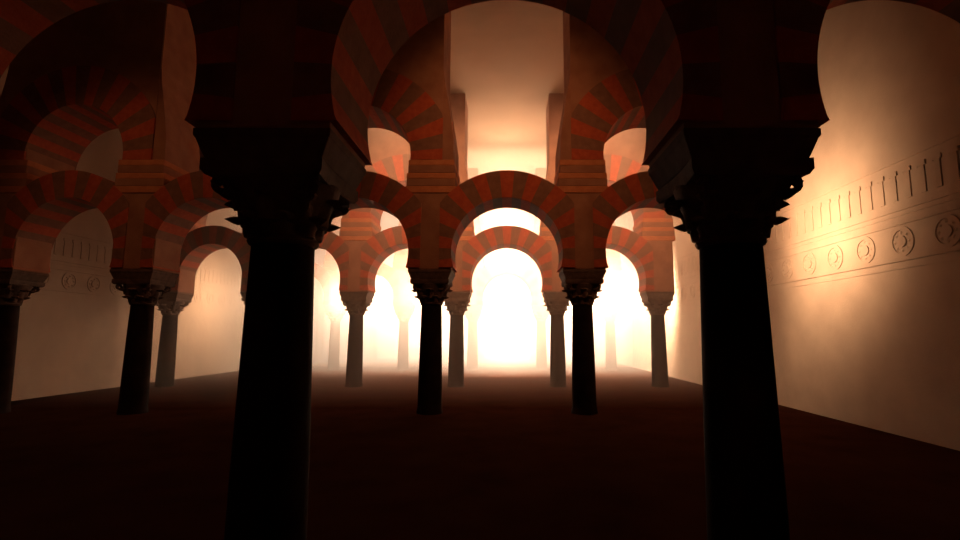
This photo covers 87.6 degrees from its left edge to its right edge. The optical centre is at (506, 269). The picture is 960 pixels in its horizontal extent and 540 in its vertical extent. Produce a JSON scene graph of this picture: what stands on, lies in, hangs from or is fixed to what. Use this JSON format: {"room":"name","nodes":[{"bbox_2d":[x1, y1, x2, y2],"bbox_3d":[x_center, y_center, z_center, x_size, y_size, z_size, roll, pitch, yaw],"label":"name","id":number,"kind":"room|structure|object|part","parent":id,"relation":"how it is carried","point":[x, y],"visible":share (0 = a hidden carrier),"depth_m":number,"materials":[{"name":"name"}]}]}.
{"room":"mosque","nodes":[
{"label":"mosque","id":0,"kind":"room"},
{"bbox_2d":[0,66,330,400],"bbox_3d":[-11.840,-1.048,15.615,0.320,9.200,37.300,0,-7,0],"label":"wall","id":1,"kind":"structure","parent":0,"point":[72,332],"depth_m":14.36,"materials":[{"name":"paint"}]},
{"bbox_2d":[339,224,597,357],"bbox_3d":[-2.800,1.387,34.358,17.800,9.200,0.500,0,-7,0],"label":"wall","id":2,"kind":"structure","parent":0,"point":[387,328],"depth_m":33.81,"materials":[{"name":"paint"}]},
{"bbox_2d":[384,0,563,223],"bbox_3d":[-2.800,-5.726,16.475,18.400,0.300,37.800,0,-7,0],"label":"ceiling","id":3,"kind":"structure","parent":0,"point":[507,59],"depth_m":15.04,"materials":[{"name":"paint"}]},
{"bbox_2d":[0,348,959,539],"bbox_3d":[-2.800,5.337,27.895,18.400,0.300,63.300,0,-7,0],"label":"floor","id":4,"kind":"structure","parent":0,"point":[507,456],"depth_m":6.13,"materials":[{"name":"stone"}]},
{"bbox_2d":[0,70,74,413],"bbox_3d":[-10.300,-1.672,10.796,1.040,9.197,1.258,0,-7,0],"label":"column","id":5,"kind":"structure","parent":4,"relation":"on","point":[16,284],"depth_m":10.22,"materials":[{"name":"stone"}]},
{"bbox_3d":[-10.300,-1.841,10.827,1.040,0.700,1.240,0,-7,0],"label":"banded cornice","id":6,"kind":"part","parent":5,"relation":"part of","materials":[{"name":"brown stone"}]},
{"bbox_2d":[0,170,128,271],"bbox_3d":[-8.900,-0.994,10.516,2.457,2.000,0.850,0,-7,0],"label":"arch","id":7,"kind":"object","parent":5,"relation":"attached to","point":[41,209],"visible":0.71,"depth_m":10.16,"materials":[{"name":"red stone"}]},
{"bbox_2d":[0,0,166,169],"bbox_3d":[-8.900,-4.211,11.123,3.197,4.077,1.225,0,-7,0],"label":"arch","id":8,"kind":"object","parent":5,"relation":"on","point":[95,70],"visible":0.82,"depth_m":10.54,"materials":[{"name":"red stone"}]},
{"bbox_2d":[109,4,199,414],"bbox_3d":[-7.500,-1.672,10.796,1.040,9.197,1.258,0,-7,0],"label":"column","id":9,"kind":"structure","parent":4,"relation":"on","point":[176,154],"depth_m":10.24,"materials":[{"name":"stone"}]},
{"bbox_3d":[-7.500,-1.841,10.827,1.040,0.700,1.240,0,-7,0],"label":"banded cornice","id":10,"kind":"part","parent":9,"relation":"part of","materials":[{"name":"stone"}]},
{"bbox_2d":[154,217,205,386],"bbox_3d":[-10.400,-1.002,15.953,1.040,9.197,1.258,0,-7,0],"label":"column","id":11,"kind":"structure","parent":4,"relation":"on","point":[173,302],"depth_m":15.22,"materials":[{"name":"stone"}]},
{"bbox_3d":[-10.400,-1.171,15.984,1.040,0.700,1.240,0,-7,0],"label":"banded cornice","id":12,"kind":"part","parent":11,"relation":"part of","materials":[{"name":"brown stone"}]},
{"bbox_2d":[199,147,207,219],"bbox_3d":[-9.025,-3.541,16.279,3.140,4.077,1.225,0,-7,0],"label":"arch","id":13,"kind":"object","parent":11,"relation":"on","point":[200,152],"visible":0.05,"depth_m":15.71,"materials":[{"name":"stone"}]},
{"bbox_2d":[171,225,250,292],"bbox_3d":[-9.025,-0.324,15.672,2.413,2.000,0.850,0,-7,0],"label":"arch","id":14,"kind":"object","parent":11,"relation":"attached to","point":[199,243],"visible":0.57,"depth_m":15.33,"materials":[{"name":"red brick"}]},
{"bbox_2d":[240,229,246,304],"bbox_3d":[-7.650,-1.002,15.953,1.040,9.197,1.258,0,-7,0],"label":"column","id":15,"kind":"structure","parent":4,"relation":"on","point":[243,292],"depth_m":15.15,"materials":[{"name":"stone"}]},
{"bbox_2d":[318,232,348,289],"bbox_3d":[-6.150,-0.324,15.672,2.632,2.000,0.850,0,-7,0],"label":"arch","id":16,"kind":"object","parent":15,"relation":"attached to","point":[332,243],"visible":0.26,"depth_m":15.28,"materials":[{"name":"red brick"}]},
{"bbox_2d":[193,0,365,539],"bbox_3d":[-1.550,-2.558,3.974,1.040,9.197,1.258,0,-7,0],"label":"column","id":17,"kind":"structure","parent":4,"relation":"on","point":[286,181],"depth_m":3.20,"materials":[{"name":"stone"}]},
{"bbox_2d":[313,249,328,361],"bbox_3d":[-10.850,0.762,29.539,1.040,9.197,1.258,0,-7,0],"label":"column","id":18,"kind":"structure","parent":4,"relation":"on","point":[320,317],"depth_m":28.78,"materials":[{"name":"stone"}]},
{"bbox_3d":[-10.850,0.593,29.570,1.040,0.700,1.240,0,-7,0],"label":"banded cornice","id":19,"kind":"part","parent":18,"relation":"part of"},
{"bbox_2d":[321,289,368,310],"bbox_3d":[-9.300,1.440,29.258,2.720,2.000,0.850,0,-7,0],"label":"arch","id":20,"kind":"object","parent":18,"relation":"attached to","point":[322,308],"visible":0.02,"depth_m":28.77,"materials":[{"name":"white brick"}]},
{"bbox_2d":[317,211,383,265],"bbox_3d":[-9.300,-1.777,29.865,3.540,4.077,1.225,0,-7,0],"label":"arch","id":21,"kind":"object","parent":18,"relation":"on","point":[321,253],"visible":0.05,"depth_m":29.15,"materials":[{"name":"stone"}]},
{"bbox_2d":[323,255,346,369],"bbox_3d":[-7.750,-0.075,23.093,1.040,9.197,1.258,0,-7,0],"label":"column","id":22,"kind":"structure","parent":4,"relation":"on","point":[335,312],"depth_m":22.35,"materials":[{"name":"stone"}]},
{"bbox_3d":[-7.750,-0.244,23.124,1.040,0.700,1.240,0,-7,0],"label":"banded cornice","id":23,"kind":"part","parent":22,"relation":"part of","materials":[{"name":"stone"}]},
{"bbox_2d":[337,263,398,304],"bbox_3d":[-6.200,0.603,22.812,2.720,2.000,0.850,0,-7,0],"label":"arch","id":24,"kind":"object","parent":22,"relation":"attached to","point":[387,272],"visible":0.41,"depth_m":22.41,"materials":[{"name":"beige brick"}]},
{"bbox_2d":[339,212,380,386],"bbox_3d":[-4.650,-1.002,15.953,1.040,9.197,1.258,0,-7,0],"label":"column","id":25,"kind":"structure","parent":4,"relation":"on","point":[355,232],"depth_m":15.23,"materials":[{"name":"stone"}]},
{"bbox_3d":[-4.650,-1.171,15.984,1.040,0.700,1.240,0,-7,0],"label":"banded cornice","id":26,"kind":"part","parent":25,"relation":"part of","materials":[{"name":"brown stone"}]},
{"bbox_2d":[349,93,467,224],"bbox_3d":[-3.100,-3.541,16.279,3.540,4.077,1.225,0,-7,0],"label":"arch","id":27,"kind":"object","parent":25,"relation":"on","point":[389,152],"visible":0.23,"depth_m":15.73,"materials":[{"name":"stone"}]},
{"bbox_2d":[365,260,385,361],"bbox_3d":[-7.750,0.762,29.539,1.040,9.197,1.258,0,-7,0],"label":"column","id":28,"kind":"structure","parent":4,"relation":"on","point":[373,317],"depth_m":28.77,"materials":[{"name":"stone"}]},
{"bbox_3d":[-7.750,0.593,29.570,1.040,0.700,1.240,0,-7,0],"label":"banded cornice","id":29,"kind":"part","parent":28,"relation":"part of","materials":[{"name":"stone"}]},
{"bbox_2d":[375,280,421,311],"bbox_3d":[-6.200,1.440,29.258,2.720,2.000,0.850,0,-7,0],"label":"arch","id":30,"kind":"object","parent":28,"relation":"attached to","point":[384,288],"visible":0.39,"depth_m":28.87,"materials":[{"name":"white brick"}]},
{"bbox_2d":[392,221,415,369],"bbox_3d":[-4.650,-0.075,23.093,1.040,9.197,1.258,0,-7,0],"label":"column","id":31,"kind":"structure","parent":4,"relation":"on","point":[403,311],"depth_m":22.36,"materials":[{"name":"stone"}]},
{"bbox_3d":[-4.650,-0.244,23.124,1.040,0.700,1.240,0,-7,0],"label":"banded cornice","id":32,"kind":"part","parent":31,"relation":"part of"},
{"bbox_2d":[399,168,478,254],"bbox_3d":[-3.100,-2.614,23.419,3.540,4.077,1.225,0,-7,0],"label":"arch","id":33,"kind":"object","parent":31,"relation":"on","point":[472,172],"visible":0.05,"depth_m":22.78,"materials":[{"name":"stone"}]},
{"bbox_2d":[406,73,459,414],"bbox_3d":[-1.550,-1.672,10.796,1.040,9.197,1.258,0,-7,0],"label":"column","id":34,"kind":"structure","parent":4,"relation":"on","point":[430,181],"depth_m":10.08,"materials":[{"name":"stone"}]},
{"bbox_3d":[-1.550,-1.841,10.827,1.040,0.700,1.240,0,-7,0],"label":"banded cornice","id":35,"kind":"part","parent":34,"relation":"part of","materials":[{"name":"stone"}]},
{"bbox_2d":[443,157,474,386],"bbox_3d":[-1.550,-1.002,15.953,1.040,9.197,1.258,0,-7,0],"label":"column","id":36,"kind":"structure","parent":4,"relation":"on","point":[458,300],"depth_m":15.18,"materials":[{"name":"stone"}]},
{"bbox_2d":[360,226,407,292],"bbox_3d":[-3.100,-0.324,15.672,2.720,2.000,0.850,0,-7,0],"label":"arch","id":37,"kind":"object","parent":36,"relation":"attached to","point":[389,241],"visible":0.51,"depth_m":15.32,"materials":[{"name":"red brick"}]},
{"bbox_3d":[-1.550,-1.171,15.984,1.040,0.700,1.240,0,-7,0],"label":"banded cornice","id":38,"kind":"part","parent":36,"relation":"part of","materials":[{"name":"stone"}]},
{"bbox_2d":[462,225,551,292],"bbox_3d":[0.000,-0.324,15.672,2.720,2.000,0.850,0,-7,0],"label":"arch","id":39,"kind":"object","parent":36,"relation":"attached to","point":[487,241],"visible":0.94,"depth_m":15.31,"materials":[{"name":"red brick"}]},
{"bbox_2d":[464,216,484,369],"bbox_3d":[-1.550,-0.075,23.093,1.040,9.197,1.258,0,-7,0],"label":"column","id":40,"kind":"structure","parent":4,"relation":"on","point":[474,311],"depth_m":22.32,"materials":[{"name":"stone"}]},
{"bbox_2d":[407,274,416,305],"bbox_3d":[-3.100,0.603,22.812,2.720,2.000,0.850,0,-7,0],"label":"arch","id":41,"kind":"object","parent":40,"relation":"attached to","point":[411,300],"visible":0.16,"depth_m":22.35,"materials":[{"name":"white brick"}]},
{"bbox_3d":[-1.550,-0.244,23.124,1.040,0.700,1.240,0,-7,0],"label":"banded cornice","id":42,"kind":"part","parent":40,"relation":"part of","materials":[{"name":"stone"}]},
{"bbox_2d":[476,260,537,305],"bbox_3d":[0.000,0.603,22.812,2.720,2.000,0.850,0,-7,0],"label":"arch","id":43,"kind":"object","parent":40,"relation":"attached to","point":[487,274],"visible":0.98,"depth_m":22.45,"materials":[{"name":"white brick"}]},
{"bbox_2d":[477,255,487,361],"bbox_3d":[-1.550,0.762,29.539,1.040,9.197,1.258,0,-7,0],"label":"column","id":44,"kind":"structure","parent":4,"relation":"on","point":[480,323],"depth_m":28.74,"materials":[{"name":"stone"}]},
{"bbox_2d":[483,277,530,311],"bbox_3d":[0.000,1.440,29.258,2.720,2.000,0.850,0,-7,0],"label":"arch","id":45,"kind":"object","parent":44,"relation":"attached to","point":[497,284],"visible":0.94,"depth_m":28.89,"materials":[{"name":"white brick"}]},
{"bbox_2d":[526,255,536,361],"bbox_3d":[1.550,0.762,29.539,1.040,9.197,1.258,0,-7,0],"label":"column","id":46,"kind":"structure","parent":4,"relation":"on","point":[533,323],"depth_m":28.74,"materials":[{"name":"stone"}]},
{"bbox_2d":[529,213,534,231],"bbox_3d":[3.100,-1.777,29.865,3.540,4.077,1.225,0,-7,0],"label":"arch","id":47,"kind":"object","parent":46,"relation":"on","point":[531,217],"visible":0.04,"depth_m":29.43,"materials":[{"name":"stone"}]},
{"bbox_2d":[529,216,549,369],"bbox_3d":[1.550,-0.075,23.093,1.040,9.197,1.258,0,-7,0],"label":"column","id":48,"kind":"structure","parent":4,"relation":"on","point":[539,311],"depth_m":22.32,"materials":[{"name":"stone"}]},
{"bbox_3d":[1.550,-0.244,23.124,1.040,0.700,1.240,0,-7,0],"label":"banded cornice","id":49,"kind":"part","parent":48,"relation":"part of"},
{"bbox_2d":[535,168,614,254],"bbox_3d":[3.100,-2.614,23.419,3.540,4.077,1.225,0,-7,0],"label":"arch","id":50,"kind":"object","parent":48,"relation":"on","point":[541,172],"visible":0.04,"depth_m":22.78,"materials":[{"name":"stone"}]},
{"bbox_2d":[597,274,606,305],"bbox_3d":[3.100,0.603,22.812,2.720,2.000,0.850,0,-7,0],"label":"wall","id":51,"kind":"structure","parent":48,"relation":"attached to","point":[602,300],"depth_m":22.35,"materials":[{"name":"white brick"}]},
{"bbox_2d":[539,157,570,386],"bbox_3d":[1.550,-1.002,15.953,1.040,9.197,1.258,0,-7,0],"label":"column","id":52,"kind":"structure","parent":4,"relation":"on","point":[555,300],"depth_m":15.18,"materials":[{"name":"stone"}]},
{"bbox_3d":[1.550,-1.171,15.984,1.040,0.700,1.240,0,-7,0],"label":"banded cornice","id":53,"kind":"part","parent":52,"relation":"part of","materials":[{"name":"brown stone"}]},
{"bbox_2d":[606,226,653,292],"bbox_3d":[3.100,-0.324,15.672,2.720,2.000,0.850,0,-7,0],"label":"arch","id":54,"kind":"object","parent":52,"relation":"attached to","point":[624,241],"visible":0.5,"depth_m":15.32,"materials":[{"name":"red brick"}]},
{"bbox_2d":[554,73,607,414],"bbox_3d":[1.550,-1.672,10.796,1.040,9.197,1.258,0,-7,0],"label":"column","id":55,"kind":"structure","parent":4,"relation":"on","point":[583,181],"depth_m":10.09,"materials":[{"name":"stone"}]},
{"bbox_2d":[439,170,574,271],"bbox_3d":[0.000,-0.994,10.516,2.720,2.000,0.850,0,-7,0],"label":"arch","id":56,"kind":"object","parent":55,"relation":"attached to","point":[480,194],"visible":0.98,"depth_m":10.16,"materials":[{"name":"red stone"}]},
{"bbox_3d":[1.550,-1.841,10.827,1.040,0.700,1.240,0,-7,0],"label":"banded cornice","id":57,"kind":"part","parent":55,"relation":"part of","materials":[{"name":"brown stone"}]},
{"bbox_2d":[592,301,595,319],"bbox_3d":[4.650,0.762,29.539,1.040,9.197,1.258,0,-7,0],"label":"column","id":58,"kind":"structure","parent":4,"relation":"on","point":[593,305],"depth_m":28.75,"materials":[{"name":"stone"}]},
{"bbox_2d":[598,221,621,369],"bbox_3d":[4.650,-0.075,23.093,1.040,9.197,1.258,0,-7,0],"label":"column","id":59,"kind":"structure","parent":4,"relation":"on","point":[610,311],"depth_m":22.36,"materials":[{"name":"stone"}]},
{"bbox_3d":[4.650,-0.244,23.124,1.040,0.700,1.240,0,-7,0],"label":"banded cornice","id":60,"kind":"part","parent":59,"relation":"part of","materials":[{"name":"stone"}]},
{"bbox_2d":[633,212,675,386],"bbox_3d":[4.650,-1.002,15.953,1.040,9.197,1.258,0,-7,0],"label":"column","id":61,"kind":"structure","parent":4,"relation":"on","point":[659,233],"depth_m":15.23,"materials":[{"name":"stone"}]},
{"bbox_2d":[546,93,664,224],"bbox_3d":[3.100,-3.541,16.279,3.540,4.077,1.225,0,-7,0],"label":"arch","id":62,"kind":"object","parent":61,"relation":"on","point":[623,154],"visible":0.16,"depth_m":15.73,"materials":[{"name":"stone"}]},
{"bbox_3d":[4.650,-1.171,15.984,1.040,0.700,1.240,0,-7,0],"label":"banded cornice","id":63,"kind":"part","parent":61,"relation":"part of","materials":[{"name":"stone"}]},
{"bbox_2d":[648,0,820,539],"bbox_3d":[1.550,-2.558,3.974,1.040,9.197,1.258,0,-7,0],"label":"column","id":64,"kind":"structure","parent":4,"relation":"on","point":[727,181],"depth_m":3.20,"materials":[{"name":"stone"}]},
{"bbox_2d":[291,0,722,164],"bbox_3d":[0.000,-1.880,3.693,2.720,2.000,0.850,0,-7,0],"label":"arch","id":65,"kind":"object","parent":64,"relation":"attached to","point":[670,48],"visible":0.93,"depth_m":3.41,"materials":[{"name":"red stone"}]},
{"label":"column","id":66,"kind":"structure","parent":4,"relation":"on","visible":0},
{"bbox_2d":[314,263,329,304],"bbox_3d":[-9.250,0.603,22.812,2.632,2.000,0.850,0,-7,0],"label":"arch","id":67,"kind":"object","parent":66,"relation":"attached to","point":[320,273],"visible":0.32,"depth_m":22.41,"materials":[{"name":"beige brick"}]},
{"bbox_2d":[326,216,341,254],"bbox_3d":[-9.250,-2.614,23.419,3.426,4.077,1.225,0,-7,0],"label":"arch","id":68,"kind":"object","parent":66,"relation":"on","point":[336,221],"visible":0.04,"depth_m":22.76,"materials":[{"name":"stone"}]},
{"label":"column","id":69,"kind":"structure","parent":4,"relation":"on","visible":0},
{"bbox_2d":[140,171,229,271],"bbox_3d":[-6.075,-0.994,10.516,2.501,2.000,0.850,0,-7,0],"label":"arch","id":70,"kind":"object","parent":69,"relation":"attached to","point":[174,209],"visible":0.41,"depth_m":10.17,"materials":[{"name":"red stone"}]},
{"bbox_2d":[333,171,420,268],"bbox_3d":[-3.100,-0.994,10.516,2.720,2.000,0.850,0,-7,0],"label":"arch","id":71,"kind":"object","parent":69,"relation":"attached to","point":[375,190],"visible":0.41,"depth_m":10.15,"materials":[{"name":"red stone"}]},
{"bbox_2d":[368,11,450,159],"bbox_3d":[-3.100,-4.211,11.123,3.540,4.077,1.225,0,-7,0],"label":"arch","id":72,"kind":"object","parent":69,"relation":"on","point":[407,101],"visible":0.35,"depth_m":10.48,"materials":[{"name":"stone"}]},
{"bbox_3d":[4.650,-1.672,10.796,1.040,9.197,1.258,0,-7,0],"label":"column","id":73,"kind":"structure","parent":4,"relation":"on","visible":0},
{"bbox_2d":[563,11,645,159],"bbox_3d":[3.100,-4.211,11.123,3.540,4.077,1.225,0,-7,0],"label":"arch","id":74,"kind":"object","parent":73,"relation":"on","point":[606,101],"visible":0.35,"depth_m":10.48,"materials":[{"name":"stone"}]},
{"bbox_2d":[593,171,680,268],"bbox_3d":[3.100,-0.994,10.516,2.720,2.000,0.850,0,-7,0],"label":"arch","id":75,"kind":"object","parent":73,"relation":"attached to","point":[637,190],"visible":0.44,"depth_m":10.15,"materials":[{"name":"red stone"}]},
{"bbox_3d":[4.650,-2.558,3.973,1.040,9.197,1.258,0,-7,0],"label":"column","id":76,"kind":"structure","parent":4,"relation":"on","visible":0},
{"bbox_2d":[773,0,959,126],"bbox_3d":[3.100,-1.880,3.693,2.720,2.000,0.850,0,-7,0],"label":"arch","id":77,"kind":"object","parent":76,"relation":"attached to","point":[798,23],"visible":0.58,"depth_m":3.21,"materials":[{"name":"red stone"}]},
{"bbox_2d":[597,0,959,450],"bbox_3d":[6.240,-1.048,15.615,0.320,9.200,37.300,0,-7,0],"label":"wall","id":78,"kind":"structure","parent":0,"point":[863,270],"depth_m":8.44,"materials":[{"name":"paint"}]},
{"label":"column","id":79,"kind":"structure","parent":0,"visible":0},
{"bbox_2d":[479,213,484,231],"bbox_3d":[-3.100,-1.777,29.865,3.540,4.077,1.225,0,-7,0],"label":"arch","id":80,"kind":"object","parent":79,"relation":"on","point":[481,217],"visible":0.02,"depth_m":29.43,"materials":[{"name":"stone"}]},
{"label":"column","id":81,"kind":"structure","parent":0,"visible":0},
{"bbox_2d":[0,0,240,126],"bbox_3d":[-3.100,-1.880,3.693,2.720,2.000,0.850,0,-7,0],"label":"arch","id":82,"kind":"object","parent":81,"relation":"attached to","point":[215,23],"visible":0.54,"depth_m":3.23,"materials":[{"name":"red stone"}]}
]}

